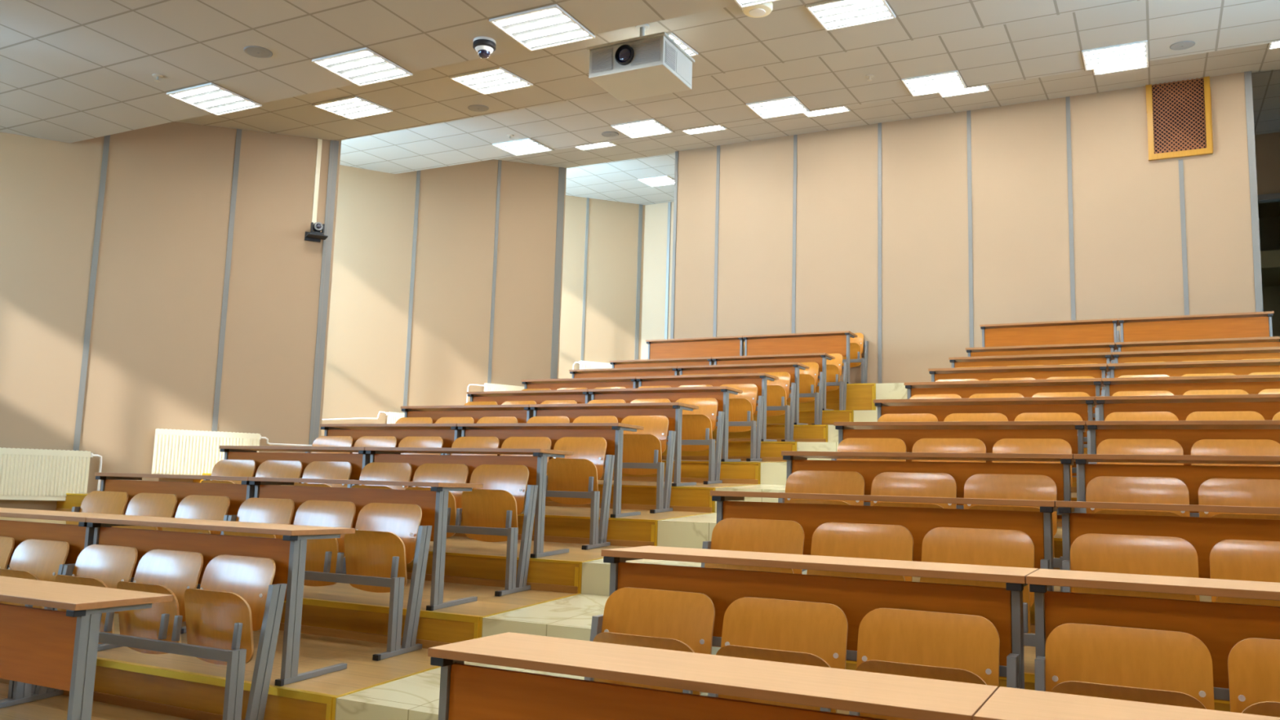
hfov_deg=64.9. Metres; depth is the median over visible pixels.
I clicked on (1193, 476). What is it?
desk
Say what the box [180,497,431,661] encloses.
bench
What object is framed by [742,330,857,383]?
desk
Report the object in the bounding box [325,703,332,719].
trim
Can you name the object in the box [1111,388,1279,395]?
bench
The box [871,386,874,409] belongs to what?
trim
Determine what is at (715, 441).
trim
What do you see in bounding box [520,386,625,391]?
bench
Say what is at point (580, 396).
desk
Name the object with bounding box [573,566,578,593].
trim
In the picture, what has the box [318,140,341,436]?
wall
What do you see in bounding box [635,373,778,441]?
desk
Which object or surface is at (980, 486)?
bench
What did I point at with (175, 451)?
radiator
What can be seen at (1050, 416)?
bench
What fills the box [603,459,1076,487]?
floor
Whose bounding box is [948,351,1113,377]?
desk
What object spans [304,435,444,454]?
bench
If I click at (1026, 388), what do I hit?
desk
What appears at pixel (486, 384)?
grille
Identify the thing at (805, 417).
floor
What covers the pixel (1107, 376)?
bench
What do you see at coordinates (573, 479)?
bench
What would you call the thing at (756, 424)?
trim
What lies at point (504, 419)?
bench
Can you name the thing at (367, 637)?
baseboard
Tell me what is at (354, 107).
ceiling light
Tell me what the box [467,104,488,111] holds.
ceiling speaker
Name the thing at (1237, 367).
desk
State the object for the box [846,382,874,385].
trim
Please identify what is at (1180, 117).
air vent
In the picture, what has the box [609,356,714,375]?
desk
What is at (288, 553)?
desk
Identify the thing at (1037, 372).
desk
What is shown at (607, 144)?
ceiling light
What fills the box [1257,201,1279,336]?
wall
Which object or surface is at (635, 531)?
floor
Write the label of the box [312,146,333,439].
trim
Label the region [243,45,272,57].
ceiling speaker
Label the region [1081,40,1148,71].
ceiling light
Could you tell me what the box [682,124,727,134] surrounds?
ceiling light
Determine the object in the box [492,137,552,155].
ceiling light
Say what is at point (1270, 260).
ceiling
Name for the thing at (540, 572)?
floor
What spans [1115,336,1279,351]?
desk
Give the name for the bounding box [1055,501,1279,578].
desk
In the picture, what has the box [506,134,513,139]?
sprinkler
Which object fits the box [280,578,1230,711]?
floor
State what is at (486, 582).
baseboard
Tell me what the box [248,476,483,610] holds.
desk
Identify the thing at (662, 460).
trim
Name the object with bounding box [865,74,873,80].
sprinkler
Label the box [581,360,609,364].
grille
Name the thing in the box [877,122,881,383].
trim
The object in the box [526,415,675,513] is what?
bench
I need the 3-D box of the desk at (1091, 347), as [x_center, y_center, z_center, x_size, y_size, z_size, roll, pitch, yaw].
[4.466,0.211,11.215,1.538,0.701,0.436,-2,-8,27]
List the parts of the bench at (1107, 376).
backrest, backrest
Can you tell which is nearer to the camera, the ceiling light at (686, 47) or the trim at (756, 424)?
the ceiling light at (686, 47)
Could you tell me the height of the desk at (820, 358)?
0.701 m
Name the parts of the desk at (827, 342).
leg, panel, leg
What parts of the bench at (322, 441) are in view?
backrest, backrest, backrest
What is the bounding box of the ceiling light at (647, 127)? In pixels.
[610,118,672,138]
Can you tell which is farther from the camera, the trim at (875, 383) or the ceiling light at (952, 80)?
the trim at (875, 383)
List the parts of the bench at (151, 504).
seat, leg, backrest, seat, backrest, seat, backrest, leg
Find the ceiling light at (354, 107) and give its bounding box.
[312,95,392,119]
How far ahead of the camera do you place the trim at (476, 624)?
5.32 m
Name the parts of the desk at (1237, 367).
leg, panel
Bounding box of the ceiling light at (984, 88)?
[938,85,990,97]
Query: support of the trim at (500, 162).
attached to the wall at (451, 323)
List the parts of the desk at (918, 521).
leg, arm, panel, leg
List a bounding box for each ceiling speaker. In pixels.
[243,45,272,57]
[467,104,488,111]
[601,131,618,137]
[1169,40,1195,50]
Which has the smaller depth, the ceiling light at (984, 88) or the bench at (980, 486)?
the bench at (980, 486)
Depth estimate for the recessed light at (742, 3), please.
7.16 m
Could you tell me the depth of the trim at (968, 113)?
13.60 m
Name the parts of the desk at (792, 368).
panel, leg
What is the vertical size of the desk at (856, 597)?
0.701 m
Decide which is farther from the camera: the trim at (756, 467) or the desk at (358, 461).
the trim at (756, 467)
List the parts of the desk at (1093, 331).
leg, panel, leg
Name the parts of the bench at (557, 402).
backrest, backrest, backrest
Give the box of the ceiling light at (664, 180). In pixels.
[637,175,674,186]
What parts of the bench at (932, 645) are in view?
hinge arm, leg, seat, backrest, hinge arm, hinge arm, seat, backrest, hinge arm, hinge arm, rail, seat, backrest, leg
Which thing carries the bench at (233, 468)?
on the floor at (362, 621)
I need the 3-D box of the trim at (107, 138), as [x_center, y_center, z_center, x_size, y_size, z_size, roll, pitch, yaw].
[-5.816,-0.467,10.629,0.055,4.441,0.018,6,-8,-28]
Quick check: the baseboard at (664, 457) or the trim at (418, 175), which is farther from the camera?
the trim at (418, 175)
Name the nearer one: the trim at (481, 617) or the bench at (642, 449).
the trim at (481, 617)
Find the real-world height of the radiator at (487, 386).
0.520 m
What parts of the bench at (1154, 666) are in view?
leg, seat, backrest, rail, backrest, seat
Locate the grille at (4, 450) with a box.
[0,447,90,453]
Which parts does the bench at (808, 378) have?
seat, backrest, hinge arm, leg, leg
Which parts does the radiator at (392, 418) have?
panel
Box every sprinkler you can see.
[151,73,163,82]
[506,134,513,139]
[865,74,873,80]
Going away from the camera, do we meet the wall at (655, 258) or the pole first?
the pole
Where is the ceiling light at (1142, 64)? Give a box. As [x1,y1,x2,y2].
[1093,61,1148,75]
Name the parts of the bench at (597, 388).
backrest, backrest, backrest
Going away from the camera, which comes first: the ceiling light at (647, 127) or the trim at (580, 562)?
the trim at (580, 562)
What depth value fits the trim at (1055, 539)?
5.98 m
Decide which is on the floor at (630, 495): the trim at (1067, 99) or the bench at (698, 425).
the bench at (698, 425)
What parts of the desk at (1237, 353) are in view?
panel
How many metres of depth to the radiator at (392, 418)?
14.58 m
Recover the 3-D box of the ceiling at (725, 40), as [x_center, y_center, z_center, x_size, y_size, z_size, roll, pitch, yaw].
[0.293,-2.858,8.763,13.109,0.231,2.260,-2,-8,27]
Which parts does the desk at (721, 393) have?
panel, leg, arm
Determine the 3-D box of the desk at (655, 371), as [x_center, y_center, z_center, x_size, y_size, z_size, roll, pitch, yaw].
[-0.137,0.472,12.401,1.488,0.701,0.436,-2,-8,27]
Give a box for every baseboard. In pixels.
[0,678,244,719]
[55,507,653,546]
[279,622,449,648]
[406,572,577,593]
[524,501,711,512]
[599,475,757,484]
[662,455,786,461]
[712,438,825,442]
[755,423,834,425]
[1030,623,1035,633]
[1057,520,1062,526]
[1071,486,1076,492]
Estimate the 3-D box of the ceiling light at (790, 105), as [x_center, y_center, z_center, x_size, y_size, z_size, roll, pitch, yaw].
[1.640,-2.994,11.950,0.594,0.044,0.570,-2,-8,27]
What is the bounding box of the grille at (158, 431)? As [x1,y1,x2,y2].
[155,428,259,435]
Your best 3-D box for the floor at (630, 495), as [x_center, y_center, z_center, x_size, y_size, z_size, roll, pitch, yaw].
[0.112,1.326,8.947,10.668,0.497,1.033,-2,-8,27]
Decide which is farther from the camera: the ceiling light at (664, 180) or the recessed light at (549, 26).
the ceiling light at (664, 180)
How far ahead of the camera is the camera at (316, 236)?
11.69 m
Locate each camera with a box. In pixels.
[304,222,328,242]
[472,36,496,58]
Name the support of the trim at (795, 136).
attached to the wall at (1127, 246)
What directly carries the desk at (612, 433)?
on the floor at (635, 531)
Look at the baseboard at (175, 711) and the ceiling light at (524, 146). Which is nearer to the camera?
the baseboard at (175, 711)
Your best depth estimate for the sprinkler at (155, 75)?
8.81 m
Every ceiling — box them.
[0,0,737,142]
[176,0,1141,141]
[339,0,1279,173]
[495,43,1279,168]
[565,68,1279,204]
[1260,249,1279,286]
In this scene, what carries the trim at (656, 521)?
attached to the floor at (635, 531)
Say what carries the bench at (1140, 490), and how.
on the floor at (362, 621)
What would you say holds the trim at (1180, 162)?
attached to the wall at (1127, 246)
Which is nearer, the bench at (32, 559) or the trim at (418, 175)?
the bench at (32, 559)
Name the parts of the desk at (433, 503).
leg, arm, panel, leg, arm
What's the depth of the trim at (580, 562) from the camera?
6.24 m
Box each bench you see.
[0,536,75,701]
[0,544,287,719]
[66,490,230,627]
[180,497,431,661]
[200,459,351,488]
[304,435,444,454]
[341,462,537,596]
[395,416,517,423]
[444,436,614,550]
[464,400,577,404]
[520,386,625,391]
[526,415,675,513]
[584,586,1019,719]
[587,397,724,484]
[637,383,764,461]
[680,372,795,441]
[701,518,1049,646]
[777,470,1065,591]
[786,362,824,424]
[815,353,847,410]
[831,438,1079,521]
[842,333,868,383]
[877,412,1091,483]
[909,391,1099,453]
[935,376,1105,421]
[964,363,1110,377]
[1035,622,1279,717]
[1062,533,1279,606]
[1080,475,1279,519]
[1091,439,1279,466]
[1104,411,1279,421]
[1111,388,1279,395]
[1113,329,1119,363]
[1118,372,1279,377]
[1124,358,1279,363]
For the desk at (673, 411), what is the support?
on the floor at (630, 495)
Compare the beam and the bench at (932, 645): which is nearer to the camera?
the bench at (932, 645)
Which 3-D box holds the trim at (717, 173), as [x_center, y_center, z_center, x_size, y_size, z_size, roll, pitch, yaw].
[1.160,-1.413,15.280,0.052,3.814,0.030,-2,-8,27]
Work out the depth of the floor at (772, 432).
11.11 m
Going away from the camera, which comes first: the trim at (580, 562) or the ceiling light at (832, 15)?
the trim at (580, 562)
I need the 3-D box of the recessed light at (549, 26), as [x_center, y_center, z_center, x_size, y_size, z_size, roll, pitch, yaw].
[-0.740,-2.525,7.673,0.594,0.016,0.570,-2,-8,27]
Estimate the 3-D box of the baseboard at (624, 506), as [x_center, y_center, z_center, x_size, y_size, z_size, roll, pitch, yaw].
[-2.138,1.313,9.523,6.118,0.052,0.013,-2,-8,27]
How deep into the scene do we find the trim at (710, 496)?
8.14 m
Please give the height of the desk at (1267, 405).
0.701 m
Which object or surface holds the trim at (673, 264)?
attached to the wall at (1127, 246)
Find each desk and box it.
[0,507,149,644]
[0,575,173,719]
[85,516,355,686]
[94,472,259,517]
[218,445,370,483]
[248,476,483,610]
[320,423,461,453]
[364,447,573,558]
[400,404,533,423]
[427,631,998,719]
[457,422,644,518]
[466,389,591,404]
[521,376,639,390]
[528,402,698,486]
[568,366,679,386]
[587,386,742,462]
[600,545,1038,688]
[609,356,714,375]
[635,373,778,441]
[645,335,744,359]
[676,362,808,424]
[710,490,1057,591]
[711,352,835,410]
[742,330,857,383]
[781,451,1075,571]
[834,421,1088,475]
[873,396,1097,444]
[903,377,1104,420]
[928,363,1109,395]
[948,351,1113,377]
[965,342,1116,363]
[973,686,1279,719]
[979,318,1119,351]
[1026,568,1279,701]
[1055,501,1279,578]
[1073,453,1279,513]
[1085,420,1279,465]
[1095,393,1279,421]
[1102,374,1279,395]
[1107,359,1279,377]
[1111,346,1279,363]
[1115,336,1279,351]
[1118,311,1274,342]
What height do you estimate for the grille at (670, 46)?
0.185 m
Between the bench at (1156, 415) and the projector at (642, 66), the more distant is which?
the projector at (642, 66)
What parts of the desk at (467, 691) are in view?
leg, panel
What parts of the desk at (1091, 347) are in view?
panel, leg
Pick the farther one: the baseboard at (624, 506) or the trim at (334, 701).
the baseboard at (624, 506)
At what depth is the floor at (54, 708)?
4.85 m
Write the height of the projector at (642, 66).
0.518 m
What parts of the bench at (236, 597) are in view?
leg, leg, seat, backrest, hinge arm, seat, hinge arm, rail, backrest, hinge arm, seat, leg, hinge arm, backrest, leg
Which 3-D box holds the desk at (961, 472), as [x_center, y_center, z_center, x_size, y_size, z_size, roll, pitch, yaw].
[1.582,0.872,5.562,1.538,0.701,0.436,-2,-8,27]
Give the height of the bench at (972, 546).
0.784 m
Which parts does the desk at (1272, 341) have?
panel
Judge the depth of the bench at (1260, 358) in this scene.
9.39 m
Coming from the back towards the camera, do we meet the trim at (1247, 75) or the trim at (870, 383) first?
the trim at (870, 383)
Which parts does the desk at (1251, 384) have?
leg, panel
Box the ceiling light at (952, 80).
[901,70,966,96]
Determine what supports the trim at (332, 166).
attached to the wall at (153, 348)
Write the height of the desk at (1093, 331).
0.701 m
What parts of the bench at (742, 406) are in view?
backrest, backrest, seat, backrest, hinge arm, leg, leg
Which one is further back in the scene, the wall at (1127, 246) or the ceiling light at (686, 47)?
the wall at (1127, 246)
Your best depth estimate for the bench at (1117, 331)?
12.52 m
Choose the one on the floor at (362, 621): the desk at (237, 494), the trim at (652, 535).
the desk at (237, 494)
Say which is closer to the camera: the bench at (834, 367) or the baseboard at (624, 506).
the baseboard at (624, 506)
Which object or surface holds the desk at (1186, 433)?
on the floor at (635, 531)
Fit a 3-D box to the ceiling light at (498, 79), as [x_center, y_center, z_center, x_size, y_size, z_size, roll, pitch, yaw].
[-1.461,-2.746,9.915,0.594,0.061,0.570,-2,-8,27]
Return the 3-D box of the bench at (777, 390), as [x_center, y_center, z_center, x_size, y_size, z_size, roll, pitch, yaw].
[0.977,0.529,11.336,1.514,0.806,0.400,-2,-8,27]
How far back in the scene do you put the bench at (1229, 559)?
3.86 m
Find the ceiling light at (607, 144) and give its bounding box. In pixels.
[574,142,617,150]
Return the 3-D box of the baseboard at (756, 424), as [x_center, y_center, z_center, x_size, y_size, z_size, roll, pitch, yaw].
[-0.419,0.879,13.379,6.561,0.052,0.013,-2,-8,27]
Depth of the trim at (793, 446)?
10.01 m
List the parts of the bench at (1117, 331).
leg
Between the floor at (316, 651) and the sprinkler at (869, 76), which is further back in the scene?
the sprinkler at (869, 76)
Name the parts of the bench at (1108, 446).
backrest, backrest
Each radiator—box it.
[0,447,102,500]
[151,428,311,475]
[322,411,404,423]
[466,382,524,403]
[572,360,612,369]
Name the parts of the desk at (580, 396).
panel, leg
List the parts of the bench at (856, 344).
seat, backrest, leg, leg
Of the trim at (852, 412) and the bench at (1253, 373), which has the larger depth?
the trim at (852, 412)
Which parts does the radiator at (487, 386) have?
panel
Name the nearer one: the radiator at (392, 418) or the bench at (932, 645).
the bench at (932, 645)
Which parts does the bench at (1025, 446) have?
backrest, backrest, backrest, rail, leg, leg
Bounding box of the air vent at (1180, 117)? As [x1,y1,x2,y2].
[1145,75,1213,160]
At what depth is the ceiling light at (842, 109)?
13.66 m
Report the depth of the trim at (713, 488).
8.14 m
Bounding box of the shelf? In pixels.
[306,232,328,239]
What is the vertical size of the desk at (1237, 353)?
0.701 m
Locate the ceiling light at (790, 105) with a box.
[746,96,809,119]
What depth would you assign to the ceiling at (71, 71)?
8.10 m
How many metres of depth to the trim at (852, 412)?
11.89 m
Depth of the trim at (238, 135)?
11.30 m
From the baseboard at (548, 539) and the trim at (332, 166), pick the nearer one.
the baseboard at (548, 539)
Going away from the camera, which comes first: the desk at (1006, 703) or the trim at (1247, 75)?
the desk at (1006, 703)
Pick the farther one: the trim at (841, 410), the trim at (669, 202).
the trim at (669, 202)
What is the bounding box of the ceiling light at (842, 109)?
[802,106,850,117]
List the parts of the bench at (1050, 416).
backrest, backrest, backrest, seat, rail, leg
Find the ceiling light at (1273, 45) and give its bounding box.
[1267,41,1279,49]
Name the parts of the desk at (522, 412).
panel, leg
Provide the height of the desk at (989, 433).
0.701 m
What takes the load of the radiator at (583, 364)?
attached to the wall at (610, 322)
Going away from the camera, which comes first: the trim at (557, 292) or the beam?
the beam
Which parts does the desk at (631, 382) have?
panel, leg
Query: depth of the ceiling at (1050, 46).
10.92 m
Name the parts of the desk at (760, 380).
panel, leg, arm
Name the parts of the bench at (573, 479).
backrest, backrest, seat, backrest, hinge arm, leg, leg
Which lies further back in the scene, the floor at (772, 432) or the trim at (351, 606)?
the floor at (772, 432)
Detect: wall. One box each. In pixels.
[0,121,330,511]
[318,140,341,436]
[320,159,566,435]
[558,195,644,378]
[640,132,1279,359]
[673,72,1255,383]
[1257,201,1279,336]
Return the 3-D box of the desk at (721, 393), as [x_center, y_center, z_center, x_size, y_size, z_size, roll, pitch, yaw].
[0.231,0.643,9.840,1.488,0.701,0.436,-2,-8,27]
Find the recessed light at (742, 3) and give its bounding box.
[733,0,779,8]
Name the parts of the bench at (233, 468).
seat, backrest, backrest, seat, backrest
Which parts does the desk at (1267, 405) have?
leg, panel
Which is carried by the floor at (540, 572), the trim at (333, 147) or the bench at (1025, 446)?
the bench at (1025, 446)
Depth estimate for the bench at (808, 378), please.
12.06 m
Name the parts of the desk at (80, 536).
panel, leg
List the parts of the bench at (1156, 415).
backrest, backrest, backrest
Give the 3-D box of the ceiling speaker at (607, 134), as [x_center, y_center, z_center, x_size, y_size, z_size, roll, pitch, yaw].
[-0.388,-2.922,13.034,0.223,0.020,0.223,-3,-9,33]
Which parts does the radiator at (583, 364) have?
panel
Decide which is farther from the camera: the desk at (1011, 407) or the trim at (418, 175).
the trim at (418, 175)
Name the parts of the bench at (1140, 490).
leg, seat, backrest, rail, backrest, seat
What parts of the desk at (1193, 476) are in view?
leg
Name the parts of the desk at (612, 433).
leg, arm, panel, leg, arm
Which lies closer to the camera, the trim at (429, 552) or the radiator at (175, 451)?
the trim at (429, 552)
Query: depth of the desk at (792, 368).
11.51 m
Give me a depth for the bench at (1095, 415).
8.18 m
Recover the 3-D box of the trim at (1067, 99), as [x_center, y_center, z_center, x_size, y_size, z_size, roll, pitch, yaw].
[5.577,-1.571,13.008,0.052,3.814,0.030,-2,-8,27]
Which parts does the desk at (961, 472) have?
leg, arm, panel, leg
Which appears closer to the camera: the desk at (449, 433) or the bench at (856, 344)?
the desk at (449, 433)
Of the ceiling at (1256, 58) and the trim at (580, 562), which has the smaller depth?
the trim at (580, 562)
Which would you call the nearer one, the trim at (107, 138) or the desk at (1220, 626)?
the desk at (1220, 626)
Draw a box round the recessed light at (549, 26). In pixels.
[488,4,595,51]
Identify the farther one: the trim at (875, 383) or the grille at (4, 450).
the trim at (875, 383)
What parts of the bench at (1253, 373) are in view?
backrest, backrest, backrest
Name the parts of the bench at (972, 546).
leg, seat, backrest, seat, backrest, seat, backrest, hinge arm, leg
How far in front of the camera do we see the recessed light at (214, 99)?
9.31 m
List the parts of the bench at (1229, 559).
leg, seat, backrest, backrest, seat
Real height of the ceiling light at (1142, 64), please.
0.084 m
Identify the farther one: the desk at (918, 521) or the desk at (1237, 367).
the desk at (1237, 367)
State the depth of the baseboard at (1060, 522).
6.93 m
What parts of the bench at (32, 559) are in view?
backrest, leg, seat, backrest, leg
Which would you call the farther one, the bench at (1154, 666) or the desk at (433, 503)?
the desk at (433, 503)
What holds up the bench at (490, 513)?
on the floor at (362, 621)
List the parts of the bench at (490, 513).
leg, seat, backrest, seat, backrest, hinge arm, hinge arm, seat, backrest, hinge arm, leg, leg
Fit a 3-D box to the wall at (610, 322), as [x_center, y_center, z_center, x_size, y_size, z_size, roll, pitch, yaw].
[-2.193,0.193,19.138,4.858,7.291,0.100,5,-8,-26]
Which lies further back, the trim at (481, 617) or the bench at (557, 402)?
the bench at (557, 402)
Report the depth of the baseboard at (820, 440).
11.16 m
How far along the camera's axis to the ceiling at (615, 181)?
18.09 m
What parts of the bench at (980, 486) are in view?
leg, seat, backrest, seat, backrest, rail, backrest, seat, leg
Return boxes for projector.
[586,23,694,101]
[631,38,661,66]
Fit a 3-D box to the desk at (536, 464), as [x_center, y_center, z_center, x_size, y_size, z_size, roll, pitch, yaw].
[-1.217,0.973,7.002,1.488,0.701,0.436,-2,-8,27]
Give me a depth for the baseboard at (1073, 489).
7.86 m
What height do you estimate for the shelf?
0.015 m
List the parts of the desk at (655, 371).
leg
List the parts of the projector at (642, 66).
len glass, lid, ceiling plate, panel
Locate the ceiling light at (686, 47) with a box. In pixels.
[666,32,697,56]
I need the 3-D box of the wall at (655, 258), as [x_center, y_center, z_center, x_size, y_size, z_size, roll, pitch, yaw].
[5.384,-1.158,17.655,12.300,4.636,0.120,-2,-8,27]
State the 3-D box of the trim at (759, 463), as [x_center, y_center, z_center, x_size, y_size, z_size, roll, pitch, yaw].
[1.307,1.190,9.511,0.020,0.498,1.019,-2,-8,27]
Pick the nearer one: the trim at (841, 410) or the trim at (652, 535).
the trim at (652, 535)
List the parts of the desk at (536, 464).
leg, arm, panel, leg, arm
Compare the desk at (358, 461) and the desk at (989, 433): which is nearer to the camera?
the desk at (989, 433)
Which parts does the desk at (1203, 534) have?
leg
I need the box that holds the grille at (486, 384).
[484,382,524,387]
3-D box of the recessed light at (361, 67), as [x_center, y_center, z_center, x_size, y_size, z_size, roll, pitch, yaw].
[-2.340,-2.467,8.496,0.594,0.016,0.570,-2,-8,27]
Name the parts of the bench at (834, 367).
seat, backrest, hinge arm, leg, leg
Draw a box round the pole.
[311,138,322,224]
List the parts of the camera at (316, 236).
wall plate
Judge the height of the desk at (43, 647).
0.701 m
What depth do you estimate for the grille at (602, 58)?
8.35 m
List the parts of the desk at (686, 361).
panel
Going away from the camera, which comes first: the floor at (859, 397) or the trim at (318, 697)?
the trim at (318, 697)
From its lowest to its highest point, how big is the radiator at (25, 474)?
0.515 m
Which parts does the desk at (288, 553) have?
leg, arm, panel, leg, arm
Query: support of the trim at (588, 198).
attached to the wall at (610, 322)
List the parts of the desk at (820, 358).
panel, leg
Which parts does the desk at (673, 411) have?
leg, panel, leg, arm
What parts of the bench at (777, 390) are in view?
seat, backrest, hinge arm, leg, leg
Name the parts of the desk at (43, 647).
panel, leg, arm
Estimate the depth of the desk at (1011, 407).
7.32 m
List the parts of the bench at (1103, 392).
backrest, backrest, backrest, leg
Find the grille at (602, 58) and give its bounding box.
[591,47,613,73]
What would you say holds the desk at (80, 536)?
on the floor at (316, 651)
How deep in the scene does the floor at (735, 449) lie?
10.12 m
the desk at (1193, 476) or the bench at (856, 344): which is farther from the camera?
the bench at (856, 344)
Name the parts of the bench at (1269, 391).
backrest, backrest, backrest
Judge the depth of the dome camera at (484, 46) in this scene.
7.88 m
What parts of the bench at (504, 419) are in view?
backrest, backrest, backrest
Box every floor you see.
[0,516,1211,624]
[0,682,191,719]
[56,493,1062,558]
[93,613,848,719]
[192,474,1076,512]
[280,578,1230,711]
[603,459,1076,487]
[662,441,838,460]
[711,425,838,442]
[752,409,877,423]
[786,382,907,410]
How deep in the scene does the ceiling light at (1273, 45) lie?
11.30 m
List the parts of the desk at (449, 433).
leg, arm, leg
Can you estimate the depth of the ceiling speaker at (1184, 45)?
10.01 m
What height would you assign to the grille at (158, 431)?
0.020 m
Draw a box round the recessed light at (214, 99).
[166,82,262,115]
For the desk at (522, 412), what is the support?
on the floor at (630, 495)
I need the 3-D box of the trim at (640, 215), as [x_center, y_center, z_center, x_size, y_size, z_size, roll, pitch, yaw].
[-0.046,-0.981,20.290,0.080,4.436,0.018,5,-8,-26]
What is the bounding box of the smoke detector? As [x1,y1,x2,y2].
[742,2,773,17]
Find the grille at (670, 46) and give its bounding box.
[665,40,675,71]
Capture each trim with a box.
[66,493,654,521]
[72,134,110,450]
[96,657,336,704]
[202,473,712,488]
[211,128,241,431]
[284,597,480,622]
[308,140,338,444]
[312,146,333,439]
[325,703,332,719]
[331,666,440,719]
[402,170,420,413]
[428,551,579,564]
[473,622,479,639]
[478,592,579,638]
[487,160,502,383]
[550,167,565,378]
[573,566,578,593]
[577,557,603,593]
[580,197,589,360]
[634,204,642,359]
[650,524,654,542]
[654,512,711,546]
[662,460,758,463]
[664,201,671,339]
[670,151,678,338]
[709,491,712,512]
[712,145,719,337]
[712,484,757,512]
[715,440,795,443]
[755,424,826,426]
[755,466,758,484]
[758,461,786,484]
[791,134,797,333]
[791,444,795,451]
[799,409,852,412]
[823,427,826,442]
[826,424,829,442]
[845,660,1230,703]
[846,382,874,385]
[851,409,853,422]
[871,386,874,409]
[874,382,875,409]
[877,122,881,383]
[966,110,973,347]
[1053,537,1062,541]
[1065,96,1075,320]
[1177,159,1189,315]
[1244,71,1263,311]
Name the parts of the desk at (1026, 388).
leg, leg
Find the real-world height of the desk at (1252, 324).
0.701 m
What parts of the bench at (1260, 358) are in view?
backrest, backrest, backrest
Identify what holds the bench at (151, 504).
on the floor at (316, 651)
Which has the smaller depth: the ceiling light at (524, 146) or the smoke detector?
the smoke detector
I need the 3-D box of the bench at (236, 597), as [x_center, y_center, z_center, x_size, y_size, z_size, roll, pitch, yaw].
[-2.377,1.308,4.761,1.514,0.780,0.400,-2,-8,27]
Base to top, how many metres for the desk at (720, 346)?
0.701 m
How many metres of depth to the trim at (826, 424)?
10.96 m
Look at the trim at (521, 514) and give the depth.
7.49 m
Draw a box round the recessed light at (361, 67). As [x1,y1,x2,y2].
[311,47,413,86]
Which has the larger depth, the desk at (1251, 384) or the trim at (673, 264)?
the trim at (673, 264)
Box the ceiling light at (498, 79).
[448,66,533,94]
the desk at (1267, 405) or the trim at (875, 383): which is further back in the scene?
the trim at (875, 383)
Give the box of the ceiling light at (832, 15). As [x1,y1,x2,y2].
[805,0,896,31]
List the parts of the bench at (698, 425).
backrest, backrest, backrest, seat, hinge arm, leg, leg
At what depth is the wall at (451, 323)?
15.32 m
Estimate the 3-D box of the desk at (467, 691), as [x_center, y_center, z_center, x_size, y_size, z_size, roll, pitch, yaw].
[0.149,1.197,2.755,1.538,0.701,0.436,-2,-8,27]
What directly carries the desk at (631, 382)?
on the floor at (735, 449)
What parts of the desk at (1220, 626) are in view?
leg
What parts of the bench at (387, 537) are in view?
leg, seat, backrest, seat, backrest, hinge arm, hinge arm, seat, backrest, hinge arm, leg, leg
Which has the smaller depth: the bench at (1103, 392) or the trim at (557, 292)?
the bench at (1103, 392)
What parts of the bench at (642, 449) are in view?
backrest, backrest, seat, backrest, hinge arm, leg, leg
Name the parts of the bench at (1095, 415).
backrest, backrest, backrest, leg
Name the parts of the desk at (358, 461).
leg, arm, leg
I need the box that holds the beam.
[1257,192,1279,203]
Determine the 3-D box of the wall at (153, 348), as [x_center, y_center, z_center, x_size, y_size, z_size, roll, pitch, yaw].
[-6.499,-0.184,10.290,6.284,5.554,0.100,6,-8,-28]
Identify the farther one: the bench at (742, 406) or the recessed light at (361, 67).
the bench at (742, 406)
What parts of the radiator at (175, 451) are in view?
panel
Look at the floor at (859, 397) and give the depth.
12.94 m
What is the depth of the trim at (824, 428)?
10.96 m

